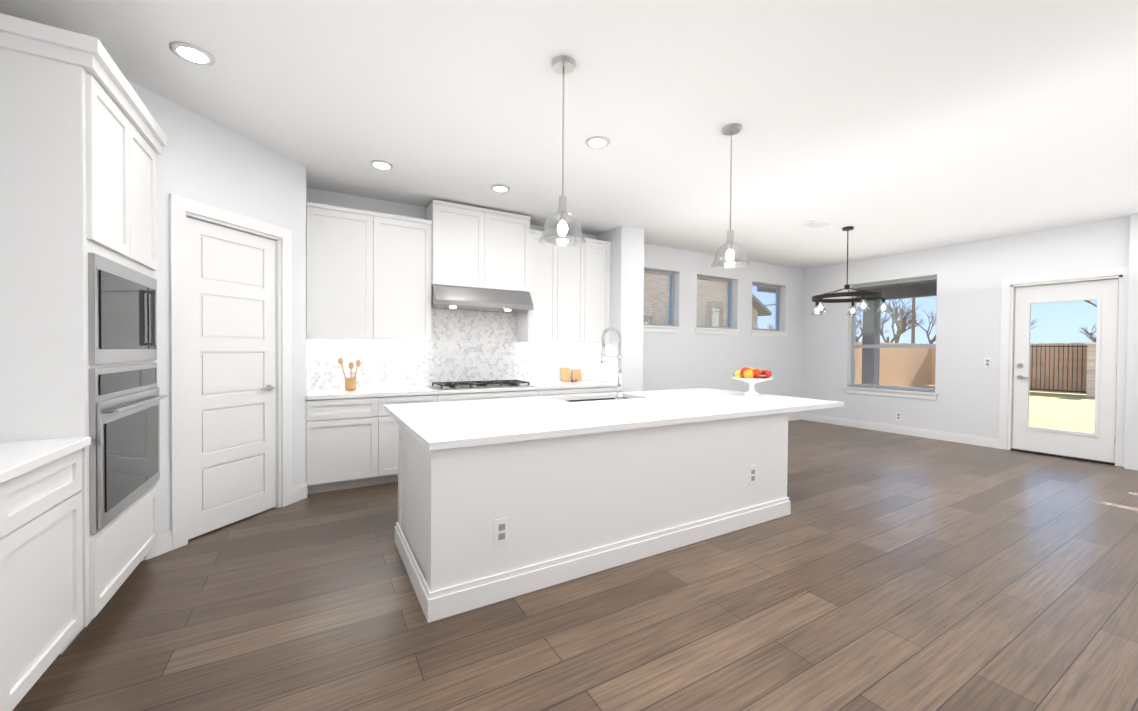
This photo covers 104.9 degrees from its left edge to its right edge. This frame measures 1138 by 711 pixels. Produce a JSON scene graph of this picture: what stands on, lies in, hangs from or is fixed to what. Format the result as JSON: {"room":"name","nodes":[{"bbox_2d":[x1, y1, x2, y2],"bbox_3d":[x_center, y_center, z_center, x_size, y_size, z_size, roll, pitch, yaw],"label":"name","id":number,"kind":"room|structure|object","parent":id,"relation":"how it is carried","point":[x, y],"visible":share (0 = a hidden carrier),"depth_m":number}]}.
{"room":"kitchen","nodes":[
{"label":"kitchen","id":0,"kind":"room"},
{"bbox_2d":[127,80,305,560],"bbox_3d":[-2.686,-0.204,3.365,0.120,3.070,1.461,1,1,15],"label":"wall","id":1,"kind":"structure","parent":0,"point":[202,159],"depth_m":3.30},
{"bbox_2d":[187,217,275,539],"bbox_3d":[-2.653,0.165,3.453,0.035,2.306,0.714,1,1,15],"label":"pantry door","id":2,"kind":"structure","parent":1,"relation":"in","point":[231,323],"depth_m":3.41},
{"bbox_2d":[261,385,274,390],"bbox_3d":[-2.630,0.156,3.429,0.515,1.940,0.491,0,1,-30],"label":"door handle","id":3,"kind":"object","parent":2,"relation":"attached to","point":[269,387],"depth_m":3.71},
{"bbox_2d":[160,194,283,554],"bbox_3d":[-2.593,0.114,3.373,0.630,2.435,0.769,0,1,-30],"label":"door frame","id":4,"kind":"structure","parent":0,"point":[180,208],"depth_m":3.05},
{"bbox_2d":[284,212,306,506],"bbox_3d":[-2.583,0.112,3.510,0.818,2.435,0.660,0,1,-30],"label":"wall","id":5,"kind":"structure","parent":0,"point":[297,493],"depth_m":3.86},
{"bbox_2d":[306,180,306,211],"bbox_3d":[-2.616,-0.215,4.248,0.132,3.070,0.719,0,1,-30],"label":"wall","id":6,"kind":"structure","parent":0,"point":[306,180],"depth_m":4.37},
{"bbox_2d":[307,188,802,413],"bbox_3d":[0.393,-0.223,6.543,10.440,3.070,0.220,0,1,-30],"label":"wall","id":7,"kind":"structure","parent":0,"point":[687,357],"depth_m":7.63},
{"bbox_2d":[307,202,381,342],"bbox_3d":[-2.367,-0.832,4.595,0.666,1.339,0.349,0,1,-30],"label":"upper cabinet","id":8,"kind":"object","parent":7,"relation":"attached to","point":[344,245],"depth_m":4.45},
{"bbox_2d":[382,213,433,342],"bbox_3d":[-1.907,-0.833,4.863,0.666,1.339,0.349,0,1,-30],"label":"upper cabinet","id":9,"kind":"object","parent":7,"relation":"attached to","point":[407,313],"depth_m":4.75},
{"bbox_2d":[425,199,537,314],"bbox_3d":[-1.065,-1.142,5.249,1.180,1.161,0.519,0,1,-30],"label":"range hood","id":10,"kind":"object","parent":7,"relation":"attached to","point":[442,301],"depth_m":5.10},
{"bbox_2d":[514,231,561,342],"bbox_3d":[-0.389,-0.874,5.745,0.486,1.420,0.349,0,1,-30],"label":"upper cabinet","id":11,"kind":"object","parent":7,"relation":"attached to","point":[543,324],"depth_m":5.62},
{"bbox_2d":[562,235,589,342],"bbox_3d":[-0.055,-0.874,5.939,0.554,1.420,0.349,0,1,-30],"label":"upper cabinet","id":12,"kind":"object","parent":7,"relation":"attached to","point":[575,259],"depth_m":5.84},
{"bbox_2d":[582,239,610,346],"bbox_3d":[0.278,-0.874,6.133,0.486,1.420,0.349,0,1,-30],"label":"upper cabinet","id":13,"kind":"object","parent":7,"relation":"attached to","point":[600,250],"depth_m":6.03},
{"bbox_2d":[643,269,673,325],"bbox_3d":[1.299,-0.933,7.112,1.040,0.910,0.059,0,1,-30],"label":"window unit","id":14,"kind":"structure","parent":7,"relation":"in","point":[671,296],"depth_m":7.27},
{"bbox_2d":[696,276,731,328],"bbox_3d":[2.544,-0.934,7.836,1.040,0.910,0.059,0,1,-30],"label":"window unit","id":15,"kind":"structure","parent":7,"relation":"in","point":[729,319],"depth_m":7.94},
{"bbox_2d":[643,325,800,420],"bbox_3d":[2.725,0.417,7.835,4.670,1.789,0.151,0,1,-30],"label":"trim","id":16,"kind":"structure","parent":7,"relation":"attached to","point":[675,329],"depth_m":7.71},
{"bbox_2d":[752,283,779,330],"bbox_3d":[3.780,-0.934,8.555,1.020,0.910,0.059,0,1,-30],"label":"window unit","id":17,"kind":"structure","parent":7,"relation":"in","point":[777,288],"depth_m":8.66},
{"bbox_2d":[0,0,1137,269],"bbox_3d":[2.493,-1.754,2.711,10.820,0.120,9.070,0,1,-30],"label":"ceiling","id":18,"kind":"structure","parent":0,"point":[892,126],"depth_m":2.98},
{"bbox_2d":[170,41,214,65],"bbox_3d":[-2.147,-1.718,2.495,0.195,0.012,0.195,1,1,15],"label":"recessed light","id":19,"kind":"object","parent":18,"relation":"in","point":[191,53],"depth_m":2.48},
{"bbox_2d":[370,160,392,169],"bbox_3d":[-1.708,-1.734,3.988,0.195,0.012,0.195,1,1,15],"label":"recessed light","id":20,"kind":"object","parent":18,"relation":"in","point":[383,165],"depth_m":3.97},
{"bbox_2d":[491,185,509,191],"bbox_3d":[-0.713,-1.734,4.544,0.195,0.012,0.195,1,1,15],"label":"recessed light","id":21,"kind":"object","parent":18,"relation":"in","point":[498,188],"depth_m":4.53},
{"bbox_2d":[539,55,585,246],"bbox_3d":[-0.035,-1.191,2.564,0.280,1.038,0.280,0,1,-30],"label":"pendant light","id":22,"kind":"object","parent":18,"relation":"hanging from","point":[563,65],"visible":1,"depth_m":2.55},
{"bbox_2d":[586,136,609,147],"bbox_3d":[0.230,-1.714,3.519,0.195,0.012,0.195,1,1,15],"label":"recessed light","id":23,"kind":"object","parent":18,"relation":"in","point":[595,141],"depth_m":3.51},
{"bbox_2d":[712,123,749,268],"bbox_3d":[1.218,-1.196,3.292,0.280,1.028,0.280,0,1,-30],"label":"pendant light","id":24,"kind":"object","parent":18,"relation":"hanging from","point":[731,129],"visible":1,"depth_m":3.28},
{"bbox_2d":[799,220,829,228],"bbox_3d":[3.227,-1.717,5.747,0.360,0.020,0.200,0,1,-30],"label":"ceiling vent","id":25,"kind":"object","parent":18,"relation":"in","point":[814,224],"visible":1,"depth_m":5.71},
{"bbox_2d":[811,226,890,314],"bbox_3d":[3.742,-1.151,5.938,0.950,1.150,0.915,0,1,-30],"label":"chandelier","id":26,"kind":"object","parent":18,"relation":"hanging from","point":[817,299],"visible":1,"depth_m":5.84},
{"bbox_2d":[12,420,1137,710],"bbox_3d":[2.470,1.436,2.752,10.820,0.120,9.070,0,1,-30],"label":"floor","id":27,"kind":"structure","parent":0,"point":[874,570],"depth_m":2.30},
{"bbox_2d":[0,481,19,710],"bbox_3d":[-2.051,0.896,1.032,0.670,0.939,0.744,0,1,-30],"label":"base cabinet","id":28,"kind":"object","parent":27,"relation":"on","point":[9,571],"depth_m":1.52},
{"bbox_2d":[16,449,82,700],"bbox_3d":[-2.347,0.887,1.541,0.670,0.939,0.681,0,1,-30],"label":"base cabinet","id":29,"kind":"object","parent":27,"relation":"on","point":[41,580],"depth_m":1.76},
{"bbox_2d":[0,437,90,484],"bbox_3d":[-2.035,0.406,1.034,0.700,0.041,1.858,0,1,-30],"label":"countertop","id":30,"kind":"structure","parent":29,"relation":"on","point":[17,458],"depth_m":1.71},
{"bbox_2d":[0,13,166,654],"bbox_3d":[-2.717,-0.048,2.270,0.764,2.784,1.065,0,1,-30],"label":"tall cabinet","id":31,"kind":"object","parent":27,"relation":"on","point":[83,138],"visible":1,"depth_m":2.01},
{"bbox_2d":[306,399,385,493],"bbox_3d":[-2.304,0.864,4.504,0.682,0.910,0.620,0,1,-30],"label":"base cabinet","id":32,"kind":"object","parent":27,"relation":"on","point":[346,438],"depth_m":4.24},
{"bbox_2d":[306,379,621,398],"bbox_3d":[-1.021,0.389,5.234,3.636,0.040,0.634,0,1,-30],"label":"countertop","id":33,"kind":"structure","parent":32,"relation":"on","point":[455,388],"depth_m":4.84},
{"bbox_2d":[338,357,360,390],"bbox_3d":[-2.316,0.192,4.616,0.216,0.349,0.110,0,1,-30],"label":"utensil crock","id":34,"kind":"object","parent":33,"relation":"on","point":[350,383],"visible":1,"depth_m":4.59},
{"bbox_2d":[560,367,581,381],"bbox_3d":[0.056,0.265,6.108,0.330,0.196,0.154,0,1,-30],"label":"cutting boards","id":35,"kind":"object","parent":33,"relation":"on","point":[566,375],"visible":0.96,"depth_m":6.12},
{"bbox_2d":[386,395,445,482],"bbox_3d":[-1.813,0.864,4.790,0.704,0.910,0.620,0,1,-30],"label":"base cabinet","id":36,"kind":"object","parent":27,"relation":"on","point":[391,424],"depth_m":4.46},
{"bbox_2d":[446,391,545,400],"bbox_3d":[-1.043,0.863,5.237,1.324,0.910,0.620,0,1,-30],"label":"base cabinet","id":37,"kind":"object","parent":27,"relation":"on","point":[478,395],"depth_m":4.99},
{"bbox_2d":[546,387,589,395],"bbox_3d":[-0.257,0.863,5.695,0.744,0.910,0.620,0,1,-30],"label":"base cabinet","id":38,"kind":"object","parent":27,"relation":"on","point":[569,390],"depth_m":5.50},
{"bbox_2d":[384,410,794,622],"bbox_3d":[0.185,0.907,3.676,3.022,0.879,1.620,0,1,-30],"label":"kitchen island","id":39,"kind":"object","parent":27,"relation":"on","point":[500,499],"depth_m":2.71},
{"bbox_2d":[383,396,658,445],"bbox_3d":[-0.484,0.447,3.326,1.510,0.040,1.720,0,1,-30],"label":"island countertop","id":40,"kind":"structure","parent":39,"relation":"on","point":[483,420],"depth_m":2.97},
{"bbox_2d":[563,398,598,401],"bbox_3d":[0.298,0.568,4.378,0.924,0.242,0.454,0,1,-30],"label":"sink","id":41,"kind":"object","parent":40,"relation":"in","point":[564,399],"depth_m":4.49},
{"bbox_2d":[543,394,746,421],"bbox_3d":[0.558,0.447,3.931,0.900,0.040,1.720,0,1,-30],"label":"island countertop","id":42,"kind":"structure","parent":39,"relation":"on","point":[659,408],"depth_m":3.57},
{"bbox_2d":[600,326,622,401],"bbox_3d":[0.430,0.072,4.184,0.223,0.701,0.168,0,1,-30],"label":"faucet","id":43,"kind":"object","parent":42,"relation":"on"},
{"bbox_2d":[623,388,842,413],"bbox_3d":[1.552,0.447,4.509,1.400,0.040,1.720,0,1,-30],"label":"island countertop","id":44,"kind":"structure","parent":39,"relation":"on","point":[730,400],"depth_m":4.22},
{"bbox_2d":[732,367,772,395],"bbox_3d":[1.976,0.274,4.718,0.434,0.304,0.418,0,1,-30],"label":"fruit bowl","id":45,"kind":"object","parent":44,"relation":"on","point":[751,376],"visible":1,"depth_m":4.63},
{"bbox_2d":[590,387,616,393],"bbox_3d":[0.251,0.863,5.990,0.678,0.910,0.620,0,1,-30],"label":"base cabinet","id":46,"kind":"object","parent":27,"relation":"on","point":[593,390],"depth_m":5.74},
{"bbox_2d":[1010,448,1114,464],"bbox_3d":[6.667,1.354,5.919,0.220,0.021,0.950,0,1,-30],"label":"threshold","id":47,"kind":"object","parent":27,"relation":"on","point":[1068,457],"visible":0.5,"depth_m":5.83},
{"bbox_2d":[596,226,643,391],"bbox_3d":[0.716,-0.217,6.255,0.390,3.070,0.599,0,1,-30],"label":"wall","id":48,"kind":"structure","parent":0,"point":[626,286],"depth_m":6.00},
{"bbox_2d":[801,217,1129,440],"bbox_3d":[5.914,-0.192,7.214,0.220,3.070,4.170,0,1,-30],"label":"wall","id":49,"kind":"structure","parent":0,"point":[971,276],"depth_m":6.81},
{"bbox_2d":[851,275,936,391],"bbox_3d":[5.697,-0.364,7.686,0.055,1.900,1.350,0,1,-30],"label":"window unit","id":50,"kind":"structure","parent":49,"relation":"in","point":[854,346],"depth_m":7.74},
{"bbox_2d":[896,412,901,420],"bbox_3d":[5.633,1.038,7.471,0.006,0.144,0.086,0,1,-30],"label":"electrical outlet","id":51,"kind":"object","parent":49,"relation":"attached to","point":[900,413],"depth_m":7.46},
{"bbox_2d":[801,267,1128,466],"bbox_3d":[5.904,0.114,7.196,0.255,2.460,4.200,0,1,-30],"label":"trim","id":52,"kind":"structure","parent":49,"relation":"attached to","point":[1007,362],"depth_m":6.28},
{"bbox_2d":[984,358,991,367],"bbox_3d":[6.208,0.105,6.482,0.006,0.144,0.086,0,1,-30],"label":"switch plate","id":53,"kind":"object","parent":49,"relation":"attached to","point":[985,365],"depth_m":6.47},
{"bbox_2d":[1012,278,1118,462],"bbox_3d":[6.638,0.186,5.883,0.057,2.310,0.930,0,1,-30],"label":"patio door","id":54,"kind":"structure","parent":49,"relation":"in","point":[1098,444],"depth_m":5.75},
{"bbox_2d":[1017,293,1118,444],"bbox_3d":[6.622,0.166,5.845,0.084,1.900,0.909,0,1,-30],"label":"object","id":55,"kind":"structure","parent":54,"relation":"attached to","point":[1020,376],"depth_m":5.88},
{"bbox_2d":[1124,214,1137,469],"bbox_3d":[7.940,-0.130,3.499,0.230,3.070,4.290,0,1,-30],"label":"wall","id":56,"kind":"structure","parent":0,"point":[1131,418],"depth_m":5.26},
{"label":"outside","id":57,"kind":"structure","parent":0,"visible":0},
{"bbox_2d":[912,364,1094,432],"bbox_3d":[35.468,1.393,38.093,160.000,0.095,190.000,0,1,-30],"label":"lawn","id":58,"kind":"structure","parent":57,"point":[1055,397],"depth_m":12.05},
{"bbox_2d":[643,273,757,327],"bbox_3d":[1.448,-1.246,18.615,7.600,5.176,9.400,0,1,-30],"label":"house","id":59,"kind":"structure","parent":58,"relation":"on","point":[709,291],"depth_m":14.91},
{"bbox_2d":[752,294,771,315],"bbox_3d":[1.459,-2.777,18.595,8.300,2.413,10.100,0,1,-30],"label":"house roof","id":60,"kind":"structure","parent":59,"relation":"on","point":[759,309],"depth_m":16.21},
{"bbox_2d":[765,298,914,342],"bbox_3d":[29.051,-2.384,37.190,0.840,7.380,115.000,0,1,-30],"label":"pole","id":61,"kind":"object","parent":58,"relation":"on","point":[913,323],"depth_m":36.92},
{"bbox_2d":[757,299,1096,343],"bbox_3d":[48.370,-3.761,61.080,37.279,9.771,99.138,0,1,-30],"label":"trees","id":62,"kind":"object","parent":58,"relation":"on","point":[905,319],"depth_m":54.57},
{"bbox_2d":[855,342,1086,393],"bbox_3d":[-0.652,0.412,11.292,40.608,1.965,70.002,0,1,-30],"label":"fence","id":63,"kind":"object","parent":58,"relation":"on","point":[910,365],"depth_m":17.78},
{"bbox_2d":[1029,344,1086,393],"bbox_3d":[18.533,0.497,17.507,0.035,1.870,2.940,0,1,-30],"label":"fence","id":64,"kind":"object","parent":58,"relation":"on","point":[1049,389],"depth_m":16.87},
{"bbox_2d":[1085,342,1095,396],"bbox_3d":[19.359,0.507,16.061,0.500,2.000,0.470,0,1,-30],"label":"brick column","id":65,"kind":"structure","parent":58,"relation":"on","point":[1091,368],"depth_m":16.02},
{"bbox_3d":[6.270,1.428,8.970,2.159,0.149,3.800,0,1,-30],"label":"patio","id":66,"kind":"object","parent":58,"relation":"on","visible":0},
{"bbox_2d":[757,279,936,384],"bbox_3d":[6.962,-0.200,8.476,2.859,3.130,5.500,0,1,-30],"label":"patio cover","id":67,"kind":"object","parent":66,"relation":"on","point":[874,327],"depth_m":9.49}
]}

